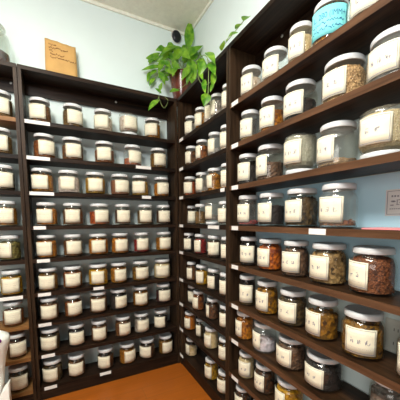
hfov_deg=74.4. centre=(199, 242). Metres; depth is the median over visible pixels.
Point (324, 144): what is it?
label
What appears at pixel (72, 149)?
jar
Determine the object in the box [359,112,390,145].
label
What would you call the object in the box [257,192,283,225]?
jar
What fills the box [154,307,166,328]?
jar
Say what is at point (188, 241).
jar
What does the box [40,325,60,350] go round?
jar
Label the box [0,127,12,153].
jar
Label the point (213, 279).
jar
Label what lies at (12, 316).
jar
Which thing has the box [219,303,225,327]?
jar
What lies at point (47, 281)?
jar
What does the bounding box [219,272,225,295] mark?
jar
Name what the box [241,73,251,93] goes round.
label
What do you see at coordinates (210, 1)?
trim
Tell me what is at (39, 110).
jar
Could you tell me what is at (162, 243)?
jar
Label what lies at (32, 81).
shelving unit
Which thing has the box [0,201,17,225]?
jar
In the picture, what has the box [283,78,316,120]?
jar
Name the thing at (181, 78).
potted plant
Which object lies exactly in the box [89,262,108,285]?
jar
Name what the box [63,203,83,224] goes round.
jar
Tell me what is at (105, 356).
jar
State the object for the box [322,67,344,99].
label
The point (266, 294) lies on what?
jar
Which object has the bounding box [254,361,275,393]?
jar
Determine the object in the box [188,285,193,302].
jar
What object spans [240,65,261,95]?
jar
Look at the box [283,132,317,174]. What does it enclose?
jar
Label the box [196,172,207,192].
jar
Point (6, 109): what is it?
jar
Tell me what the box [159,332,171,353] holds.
jar
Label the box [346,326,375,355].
print
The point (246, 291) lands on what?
jar
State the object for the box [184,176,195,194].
jar
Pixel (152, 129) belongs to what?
jar
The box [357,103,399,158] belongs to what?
jar
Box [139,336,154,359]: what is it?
jar
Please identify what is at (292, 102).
label
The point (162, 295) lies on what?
jar
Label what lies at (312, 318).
print
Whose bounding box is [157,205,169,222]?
jar
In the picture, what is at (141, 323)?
jar
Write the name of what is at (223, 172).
jar
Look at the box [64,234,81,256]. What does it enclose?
jar
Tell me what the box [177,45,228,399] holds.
shelving unit
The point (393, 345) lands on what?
socket
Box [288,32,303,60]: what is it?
label
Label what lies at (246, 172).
jar
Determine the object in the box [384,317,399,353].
wall outlet
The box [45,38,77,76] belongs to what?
paper bag
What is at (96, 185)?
jar
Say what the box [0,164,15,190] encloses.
jar
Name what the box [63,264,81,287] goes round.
jar
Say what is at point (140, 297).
jar
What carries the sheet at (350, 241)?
attached to the wall at (220, 19)
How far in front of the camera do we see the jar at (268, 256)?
1.23 m
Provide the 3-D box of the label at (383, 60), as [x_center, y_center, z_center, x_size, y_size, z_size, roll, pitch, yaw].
[0.515,-0.520,0.750,0.012,0.074,0.079,-3,6,-26]
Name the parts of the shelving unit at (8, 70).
rail, shelf, shelf, shelf, shelf, shelf, shelf, shelf, shelf, shelf, panel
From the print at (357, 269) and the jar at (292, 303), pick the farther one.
the jar at (292, 303)
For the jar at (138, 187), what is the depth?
1.92 m
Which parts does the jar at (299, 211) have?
lid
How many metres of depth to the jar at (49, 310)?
1.72 m
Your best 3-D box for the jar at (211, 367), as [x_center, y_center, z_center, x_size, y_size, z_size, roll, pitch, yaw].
[0.079,0.853,1.807,0.096,0.140,0.098,4,7,41]
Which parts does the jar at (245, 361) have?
lid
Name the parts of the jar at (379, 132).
lid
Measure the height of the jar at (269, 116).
0.154 m
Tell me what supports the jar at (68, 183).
on the shelving unit at (32, 81)
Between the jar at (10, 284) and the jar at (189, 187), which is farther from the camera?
the jar at (189, 187)
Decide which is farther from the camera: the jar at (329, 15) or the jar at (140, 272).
the jar at (140, 272)
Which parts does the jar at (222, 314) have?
lid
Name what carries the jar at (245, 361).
on the shelving unit at (271, 27)
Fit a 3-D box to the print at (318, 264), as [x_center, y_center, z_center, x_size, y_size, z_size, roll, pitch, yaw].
[0.431,0.089,0.973,0.012,0.078,0.076,-3,6,-25]
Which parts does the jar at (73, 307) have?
lid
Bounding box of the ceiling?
[94,0,209,31]
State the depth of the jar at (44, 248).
1.68 m
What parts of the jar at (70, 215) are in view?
lid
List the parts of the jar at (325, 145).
lid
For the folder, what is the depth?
0.77 m
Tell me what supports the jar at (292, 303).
on the shelving unit at (271, 27)
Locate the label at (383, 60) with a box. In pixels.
[368,39,397,77]
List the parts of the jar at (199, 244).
lid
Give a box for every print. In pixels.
[278,301,294,321]
[286,200,299,220]
[305,311,318,334]
[309,256,326,278]
[319,197,341,220]
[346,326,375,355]
[348,261,365,288]
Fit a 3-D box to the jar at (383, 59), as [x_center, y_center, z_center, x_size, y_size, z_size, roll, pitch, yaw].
[0.575,-0.534,0.779,0.145,0.140,0.143,-3,6,-26]
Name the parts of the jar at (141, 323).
lid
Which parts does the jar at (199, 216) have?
lid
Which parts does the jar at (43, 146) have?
lid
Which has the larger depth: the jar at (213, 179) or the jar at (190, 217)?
the jar at (190, 217)
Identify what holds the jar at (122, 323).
on the shelving unit at (32, 81)
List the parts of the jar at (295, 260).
lid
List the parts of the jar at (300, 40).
lid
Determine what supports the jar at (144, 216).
on the shelving unit at (32, 81)
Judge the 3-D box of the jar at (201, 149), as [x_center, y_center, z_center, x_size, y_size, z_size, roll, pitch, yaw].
[0.014,-0.619,1.778,0.089,0.140,0.087,-4,6,-36]
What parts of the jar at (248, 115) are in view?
lid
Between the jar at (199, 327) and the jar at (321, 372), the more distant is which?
the jar at (199, 327)
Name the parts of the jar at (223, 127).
lid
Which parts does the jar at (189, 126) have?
lid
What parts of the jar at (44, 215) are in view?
lid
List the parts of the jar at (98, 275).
lid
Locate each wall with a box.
[0,0,186,382]
[191,0,399,399]
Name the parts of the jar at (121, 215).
lid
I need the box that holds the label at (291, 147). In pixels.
[284,140,299,163]
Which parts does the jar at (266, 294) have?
lid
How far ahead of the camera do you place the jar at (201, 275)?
1.83 m
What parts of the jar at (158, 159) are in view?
lid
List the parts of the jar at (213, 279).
lid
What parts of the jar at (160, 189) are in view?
lid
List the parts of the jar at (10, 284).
lid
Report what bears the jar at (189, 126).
on the shelving unit at (189, 100)
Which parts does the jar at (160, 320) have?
lid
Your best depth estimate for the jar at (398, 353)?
0.75 m
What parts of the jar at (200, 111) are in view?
lid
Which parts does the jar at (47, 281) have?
lid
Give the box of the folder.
[361,227,399,229]
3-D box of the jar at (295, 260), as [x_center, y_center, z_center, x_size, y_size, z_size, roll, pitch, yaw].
[0.408,0.064,1.125,0.114,0.150,0.111,-4,6,-35]
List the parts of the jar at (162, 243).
lid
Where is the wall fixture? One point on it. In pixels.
(176, 37)
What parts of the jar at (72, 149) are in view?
lid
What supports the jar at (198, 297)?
on the shelving unit at (189, 100)
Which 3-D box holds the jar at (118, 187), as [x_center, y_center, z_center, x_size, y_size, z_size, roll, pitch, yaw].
[-0.579,-0.418,1.911,0.132,0.148,0.134,-4,6,-34]
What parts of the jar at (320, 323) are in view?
lid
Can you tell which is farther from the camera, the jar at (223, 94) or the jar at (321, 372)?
the jar at (223, 94)
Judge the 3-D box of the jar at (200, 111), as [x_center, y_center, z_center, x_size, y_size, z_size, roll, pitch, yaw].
[0.004,-0.830,1.769,0.080,0.140,0.082,4,7,41]
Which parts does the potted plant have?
pot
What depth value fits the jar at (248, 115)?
1.31 m
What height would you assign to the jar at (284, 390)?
0.145 m
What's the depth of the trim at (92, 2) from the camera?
1.95 m
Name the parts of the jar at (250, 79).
lid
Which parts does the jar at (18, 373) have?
lid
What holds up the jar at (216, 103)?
on the shelving unit at (189, 100)
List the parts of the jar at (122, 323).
lid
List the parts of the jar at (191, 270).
lid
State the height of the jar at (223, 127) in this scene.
0.140 m
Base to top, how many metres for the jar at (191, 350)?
0.140 m
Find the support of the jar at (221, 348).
on the shelving unit at (189, 100)
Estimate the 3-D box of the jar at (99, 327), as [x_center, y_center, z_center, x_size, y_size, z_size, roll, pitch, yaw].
[-0.730,0.626,1.911,0.115,0.148,0.117,-2,5,-23]
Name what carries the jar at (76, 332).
on the shelving unit at (32, 81)
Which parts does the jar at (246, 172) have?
lid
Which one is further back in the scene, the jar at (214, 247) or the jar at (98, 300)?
the jar at (98, 300)
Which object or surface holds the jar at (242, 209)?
on the shelving unit at (271, 27)
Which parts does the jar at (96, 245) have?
lid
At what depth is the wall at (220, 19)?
1.49 m
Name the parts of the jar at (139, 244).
lid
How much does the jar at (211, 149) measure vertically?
0.140 m
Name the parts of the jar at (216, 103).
lid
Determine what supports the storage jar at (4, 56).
on the shelving unit at (8, 70)
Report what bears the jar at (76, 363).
on the shelving unit at (32, 81)
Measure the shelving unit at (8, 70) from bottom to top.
2.072 m
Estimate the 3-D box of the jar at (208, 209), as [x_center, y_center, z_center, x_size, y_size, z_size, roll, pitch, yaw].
[0.077,-0.188,1.703,0.091,0.140,0.093,4,6,38]
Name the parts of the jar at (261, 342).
lid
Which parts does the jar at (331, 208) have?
lid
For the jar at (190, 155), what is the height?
0.140 m
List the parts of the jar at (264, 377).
lid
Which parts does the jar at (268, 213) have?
lid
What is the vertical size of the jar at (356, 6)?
0.128 m
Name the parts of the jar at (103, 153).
lid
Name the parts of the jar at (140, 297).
lid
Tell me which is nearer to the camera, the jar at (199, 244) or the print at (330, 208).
the print at (330, 208)
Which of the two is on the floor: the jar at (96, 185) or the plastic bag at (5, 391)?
the plastic bag at (5, 391)
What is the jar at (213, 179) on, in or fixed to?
on the shelving unit at (189, 100)
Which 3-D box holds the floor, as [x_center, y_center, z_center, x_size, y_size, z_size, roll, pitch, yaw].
[-0.741,1.215,0.109,3.500,0.100,3.700,-3,6,-27]
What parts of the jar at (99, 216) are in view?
lid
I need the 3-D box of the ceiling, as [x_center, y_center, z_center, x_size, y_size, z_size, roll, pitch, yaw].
[-0.756,-1.562,-0.134,3.500,0.100,3.700,-3,6,-27]
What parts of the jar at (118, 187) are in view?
lid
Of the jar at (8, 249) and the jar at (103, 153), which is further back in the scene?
the jar at (103, 153)
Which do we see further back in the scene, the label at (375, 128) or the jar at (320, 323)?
the jar at (320, 323)
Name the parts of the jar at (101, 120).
lid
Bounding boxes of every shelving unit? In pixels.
[0,60,37,399]
[17,64,179,399]
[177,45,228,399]
[227,0,399,399]
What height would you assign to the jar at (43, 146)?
0.148 m
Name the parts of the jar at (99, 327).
lid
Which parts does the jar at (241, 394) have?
lid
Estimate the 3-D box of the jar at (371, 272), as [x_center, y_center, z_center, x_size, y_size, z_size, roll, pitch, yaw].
[0.559,0.086,0.857,0.134,0.150,0.132,-1,5,-11]
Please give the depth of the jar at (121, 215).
1.88 m
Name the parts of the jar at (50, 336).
lid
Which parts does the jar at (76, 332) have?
lid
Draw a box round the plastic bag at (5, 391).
[0,330,11,399]
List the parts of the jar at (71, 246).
lid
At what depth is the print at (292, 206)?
1.06 m
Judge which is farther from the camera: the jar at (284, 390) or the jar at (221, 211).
the jar at (221, 211)
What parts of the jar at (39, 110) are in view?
lid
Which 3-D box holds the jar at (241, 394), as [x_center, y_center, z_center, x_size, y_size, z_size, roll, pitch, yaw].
[0.244,0.878,1.502,0.093,0.142,0.091,-4,6,-36]
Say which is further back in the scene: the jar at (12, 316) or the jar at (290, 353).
the jar at (12, 316)
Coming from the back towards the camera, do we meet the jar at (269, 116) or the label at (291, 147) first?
the jar at (269, 116)
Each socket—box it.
[390,338,399,348]
[391,325,399,335]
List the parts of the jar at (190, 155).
lid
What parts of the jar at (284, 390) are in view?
lid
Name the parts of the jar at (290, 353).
lid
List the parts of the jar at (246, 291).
lid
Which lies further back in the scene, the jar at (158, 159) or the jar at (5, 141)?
the jar at (158, 159)
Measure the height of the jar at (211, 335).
0.140 m
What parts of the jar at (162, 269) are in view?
lid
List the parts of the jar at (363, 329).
lid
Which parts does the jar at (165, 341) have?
lid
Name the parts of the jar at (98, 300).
lid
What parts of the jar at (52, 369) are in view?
lid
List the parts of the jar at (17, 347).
lid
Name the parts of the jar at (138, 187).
lid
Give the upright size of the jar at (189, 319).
0.140 m
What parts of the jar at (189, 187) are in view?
lid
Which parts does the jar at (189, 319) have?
lid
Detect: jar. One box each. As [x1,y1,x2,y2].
[0,23,10,61]
[0,89,13,116]
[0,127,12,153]
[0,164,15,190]
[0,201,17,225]
[0,235,21,260]
[0,268,22,295]
[2,299,23,325]
[7,330,26,357]
[7,362,30,391]
[28,97,50,122]
[30,168,53,191]
[33,133,54,157]
[36,202,56,225]
[36,234,57,256]
[38,266,58,291]
[40,295,59,319]
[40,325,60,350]
[42,355,62,382]
[57,170,79,192]
[62,137,83,159]
[63,103,82,126]
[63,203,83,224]
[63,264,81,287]
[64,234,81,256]
[65,292,81,316]
[67,321,85,345]
[68,350,84,377]
[85,172,104,193]
[89,203,109,224]
[89,233,107,253]
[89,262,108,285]
[90,289,106,311]
[91,317,107,340]
[94,108,111,130]
[95,141,113,162]
[97,344,113,368]
[109,287,127,308]
[110,174,129,194]
[111,261,127,281]
[112,232,127,253]
[114,204,129,224]
[115,313,130,335]
[118,115,137,134]
[120,340,135,364]
[123,144,141,165]
[132,175,148,195]
[132,259,148,279]
[133,232,148,250]
[133,284,148,305]
[134,310,148,331]
[138,204,151,222]
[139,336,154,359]
[144,117,159,137]
[150,148,165,167]
[153,177,168,195]
[154,258,170,277]
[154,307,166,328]
[155,231,170,250]
[156,282,170,301]
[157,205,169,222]
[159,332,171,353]
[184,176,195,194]
[184,233,193,251]
[184,310,195,329]
[185,115,194,134]
[185,146,196,164]
[186,337,196,355]
[187,206,196,223]
[187,261,195,279]
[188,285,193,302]
[192,289,203,310]
[194,107,204,127]
[194,204,205,222]
[194,234,205,252]
[195,139,207,159]
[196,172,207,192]
[196,264,207,283]
[196,318,203,336]
[204,100,211,120]
[204,325,217,349]
[204,356,217,380]
[205,203,217,224]
[206,296,218,318]
[207,168,220,189]
[207,268,219,289]
[208,132,220,154]
[208,235,220,257]
[210,93,222,116]
[217,368,224,393]
[218,201,225,223]
[218,335,224,360]
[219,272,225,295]
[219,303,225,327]
[220,124,225,149]
[220,163,225,186]
[221,84,225,108]
[221,236,225,259]
[235,310,252,340]
[235,383,249,399]
[237,195,258,225]
[238,153,257,183]
[238,349,254,377]
[239,273,254,305]
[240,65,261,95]
[240,109,258,139]
[240,236,257,263]
[252,320,276,353]
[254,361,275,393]
[256,143,282,179]
[256,278,278,314]
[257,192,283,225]
[257,238,281,268]
[259,95,282,131]
[262,45,287,80]
[275,375,302,399]
[276,332,305,371]
[278,286,306,325]
[282,240,308,277]
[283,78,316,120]
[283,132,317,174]
[285,188,318,226]
[288,20,312,62]
[304,347,342,393]
[305,294,337,341]
[309,242,346,285]
[312,0,348,45]
[316,120,358,167]
[319,182,357,227]
[321,52,366,102]
[340,304,385,358]
[348,245,397,296]
[349,0,377,20]
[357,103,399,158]
[366,24,399,82]
[368,381,399,399]
[395,342,399,374]
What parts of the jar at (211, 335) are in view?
lid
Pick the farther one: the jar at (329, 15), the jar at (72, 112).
the jar at (72, 112)
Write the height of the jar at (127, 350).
0.148 m
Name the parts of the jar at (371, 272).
lid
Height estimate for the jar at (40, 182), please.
0.148 m
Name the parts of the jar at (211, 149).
lid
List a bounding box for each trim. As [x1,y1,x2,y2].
[80,0,184,35]
[192,0,213,29]
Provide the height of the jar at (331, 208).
0.156 m
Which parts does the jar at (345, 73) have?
lid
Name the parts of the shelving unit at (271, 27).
panel, shelf, shelf, rail, shelf, shelf, shelf, shelf, shelf, shelf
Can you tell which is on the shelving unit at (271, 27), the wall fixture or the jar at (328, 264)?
the jar at (328, 264)
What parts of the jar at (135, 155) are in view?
lid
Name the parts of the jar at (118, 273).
lid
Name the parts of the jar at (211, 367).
lid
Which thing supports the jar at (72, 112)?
on the shelving unit at (32, 81)
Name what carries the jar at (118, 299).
on the shelving unit at (32, 81)
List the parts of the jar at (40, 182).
lid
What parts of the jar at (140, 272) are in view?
lid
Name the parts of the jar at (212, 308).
lid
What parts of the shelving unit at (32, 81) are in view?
panel, rail, shelf, shelf, shelf, shelf, shelf, shelf, shelf, shelf, shelf, panel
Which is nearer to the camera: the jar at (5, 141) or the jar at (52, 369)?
the jar at (5, 141)
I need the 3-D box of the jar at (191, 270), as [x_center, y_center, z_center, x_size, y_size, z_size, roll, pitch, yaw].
[-0.065,0.211,2.000,0.075,0.140,0.077,2,6,29]
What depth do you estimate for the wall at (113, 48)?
1.89 m
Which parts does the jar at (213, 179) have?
lid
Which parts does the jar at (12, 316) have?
lid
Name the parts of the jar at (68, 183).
lid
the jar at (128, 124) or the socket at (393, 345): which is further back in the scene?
the jar at (128, 124)
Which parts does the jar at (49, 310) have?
lid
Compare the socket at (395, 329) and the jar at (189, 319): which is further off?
the jar at (189, 319)
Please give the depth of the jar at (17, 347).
1.65 m
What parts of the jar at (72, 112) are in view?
lid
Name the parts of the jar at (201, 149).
lid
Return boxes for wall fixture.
[171,30,181,43]
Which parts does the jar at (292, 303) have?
lid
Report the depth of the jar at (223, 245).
1.52 m
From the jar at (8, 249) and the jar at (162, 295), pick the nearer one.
the jar at (8, 249)
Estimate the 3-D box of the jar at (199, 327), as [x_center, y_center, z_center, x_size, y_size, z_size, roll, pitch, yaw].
[-0.001,0.623,1.945,0.061,0.140,0.064,3,6,31]
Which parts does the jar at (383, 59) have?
lid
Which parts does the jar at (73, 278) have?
lid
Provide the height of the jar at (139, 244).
0.148 m
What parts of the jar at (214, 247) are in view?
lid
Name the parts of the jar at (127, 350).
lid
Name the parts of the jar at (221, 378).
lid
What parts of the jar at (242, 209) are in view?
lid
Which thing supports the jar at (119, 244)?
on the shelving unit at (32, 81)
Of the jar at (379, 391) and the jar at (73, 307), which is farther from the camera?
the jar at (73, 307)
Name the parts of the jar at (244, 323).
lid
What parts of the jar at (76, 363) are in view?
lid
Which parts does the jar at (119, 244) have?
lid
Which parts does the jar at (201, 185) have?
lid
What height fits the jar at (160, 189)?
0.148 m
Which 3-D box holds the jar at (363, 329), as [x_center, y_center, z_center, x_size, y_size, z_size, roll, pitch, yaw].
[0.551,0.299,0.893,0.131,0.152,0.133,4,6,37]
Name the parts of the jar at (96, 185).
lid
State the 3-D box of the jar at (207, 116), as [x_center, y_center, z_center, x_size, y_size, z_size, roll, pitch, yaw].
[0.058,-0.820,1.655,0.068,0.140,0.071,0,5,7]
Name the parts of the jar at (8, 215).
lid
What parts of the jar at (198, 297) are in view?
lid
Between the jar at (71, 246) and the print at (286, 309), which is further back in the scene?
the jar at (71, 246)
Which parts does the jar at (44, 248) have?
lid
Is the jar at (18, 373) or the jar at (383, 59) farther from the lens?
the jar at (18, 373)
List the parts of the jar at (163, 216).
lid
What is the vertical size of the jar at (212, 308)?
0.140 m
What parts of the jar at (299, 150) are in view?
lid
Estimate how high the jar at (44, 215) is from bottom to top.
0.148 m
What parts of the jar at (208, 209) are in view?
lid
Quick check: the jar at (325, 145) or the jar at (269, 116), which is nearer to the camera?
the jar at (325, 145)
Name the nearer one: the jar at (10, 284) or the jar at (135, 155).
the jar at (10, 284)
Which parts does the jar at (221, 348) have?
lid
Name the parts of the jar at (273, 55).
lid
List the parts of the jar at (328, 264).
lid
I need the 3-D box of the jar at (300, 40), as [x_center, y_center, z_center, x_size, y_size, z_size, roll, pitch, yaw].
[0.401,-0.773,1.046,0.102,0.150,0.100,-5,7,-41]
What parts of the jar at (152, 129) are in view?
lid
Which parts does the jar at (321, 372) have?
lid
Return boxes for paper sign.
[385,189,399,215]
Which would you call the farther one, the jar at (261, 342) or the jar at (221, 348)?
the jar at (221, 348)
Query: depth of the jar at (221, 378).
1.62 m
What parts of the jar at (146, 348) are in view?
lid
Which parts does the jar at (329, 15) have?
lid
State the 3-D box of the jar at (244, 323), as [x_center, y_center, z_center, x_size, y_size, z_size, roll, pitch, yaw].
[0.249,0.448,1.462,0.104,0.152,0.102,-2,5,-23]
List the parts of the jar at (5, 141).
lid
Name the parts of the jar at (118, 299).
lid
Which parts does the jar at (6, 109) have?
lid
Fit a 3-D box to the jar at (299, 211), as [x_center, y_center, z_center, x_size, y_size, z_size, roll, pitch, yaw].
[0.422,-0.145,1.099,0.133,0.156,0.131,-3,6,-30]
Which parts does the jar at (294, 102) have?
lid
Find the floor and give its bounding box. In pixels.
[45,361,211,399]
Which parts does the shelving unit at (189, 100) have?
panel, shelf, shelf, shelf, shelf, shelf, shelf, shelf, shelf, shelf, rail, panel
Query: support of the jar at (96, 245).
on the shelving unit at (32, 81)
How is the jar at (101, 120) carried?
on the shelving unit at (32, 81)
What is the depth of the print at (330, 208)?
0.91 m
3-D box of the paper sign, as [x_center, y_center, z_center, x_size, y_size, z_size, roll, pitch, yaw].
[0.656,-0.133,0.862,0.002,0.088,0.092,-3,6,-27]
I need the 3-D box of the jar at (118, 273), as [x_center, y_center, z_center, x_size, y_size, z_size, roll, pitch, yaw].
[-0.600,0.215,1.948,0.122,0.148,0.124,-4,6,-34]
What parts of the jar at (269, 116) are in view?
lid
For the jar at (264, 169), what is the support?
on the shelving unit at (271, 27)
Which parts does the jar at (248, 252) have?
lid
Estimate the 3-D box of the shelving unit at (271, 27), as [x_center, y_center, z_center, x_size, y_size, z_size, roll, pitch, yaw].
[0.484,0.040,1.010,0.179,2.072,1.097,-3,6,-27]
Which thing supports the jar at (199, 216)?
on the shelving unit at (189, 100)
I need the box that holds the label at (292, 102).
[283,90,301,115]
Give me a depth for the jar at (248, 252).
1.36 m
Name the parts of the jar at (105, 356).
lid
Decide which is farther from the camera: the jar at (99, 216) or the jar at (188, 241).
the jar at (188, 241)
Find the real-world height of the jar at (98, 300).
0.148 m
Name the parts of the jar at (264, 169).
lid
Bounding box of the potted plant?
[142,16,249,110]
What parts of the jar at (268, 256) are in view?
lid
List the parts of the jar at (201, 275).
lid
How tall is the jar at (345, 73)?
0.148 m
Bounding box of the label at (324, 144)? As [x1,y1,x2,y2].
[317,136,331,162]
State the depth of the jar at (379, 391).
0.85 m
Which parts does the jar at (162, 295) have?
lid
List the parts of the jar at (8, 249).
lid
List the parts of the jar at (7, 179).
lid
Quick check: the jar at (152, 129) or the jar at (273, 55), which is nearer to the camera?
the jar at (273, 55)
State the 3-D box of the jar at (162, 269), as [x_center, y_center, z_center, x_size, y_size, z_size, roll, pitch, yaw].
[-0.303,0.199,2.107,0.133,0.148,0.135,-1,5,-12]
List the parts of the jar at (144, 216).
lid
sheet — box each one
[256,232,399,290]
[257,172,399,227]

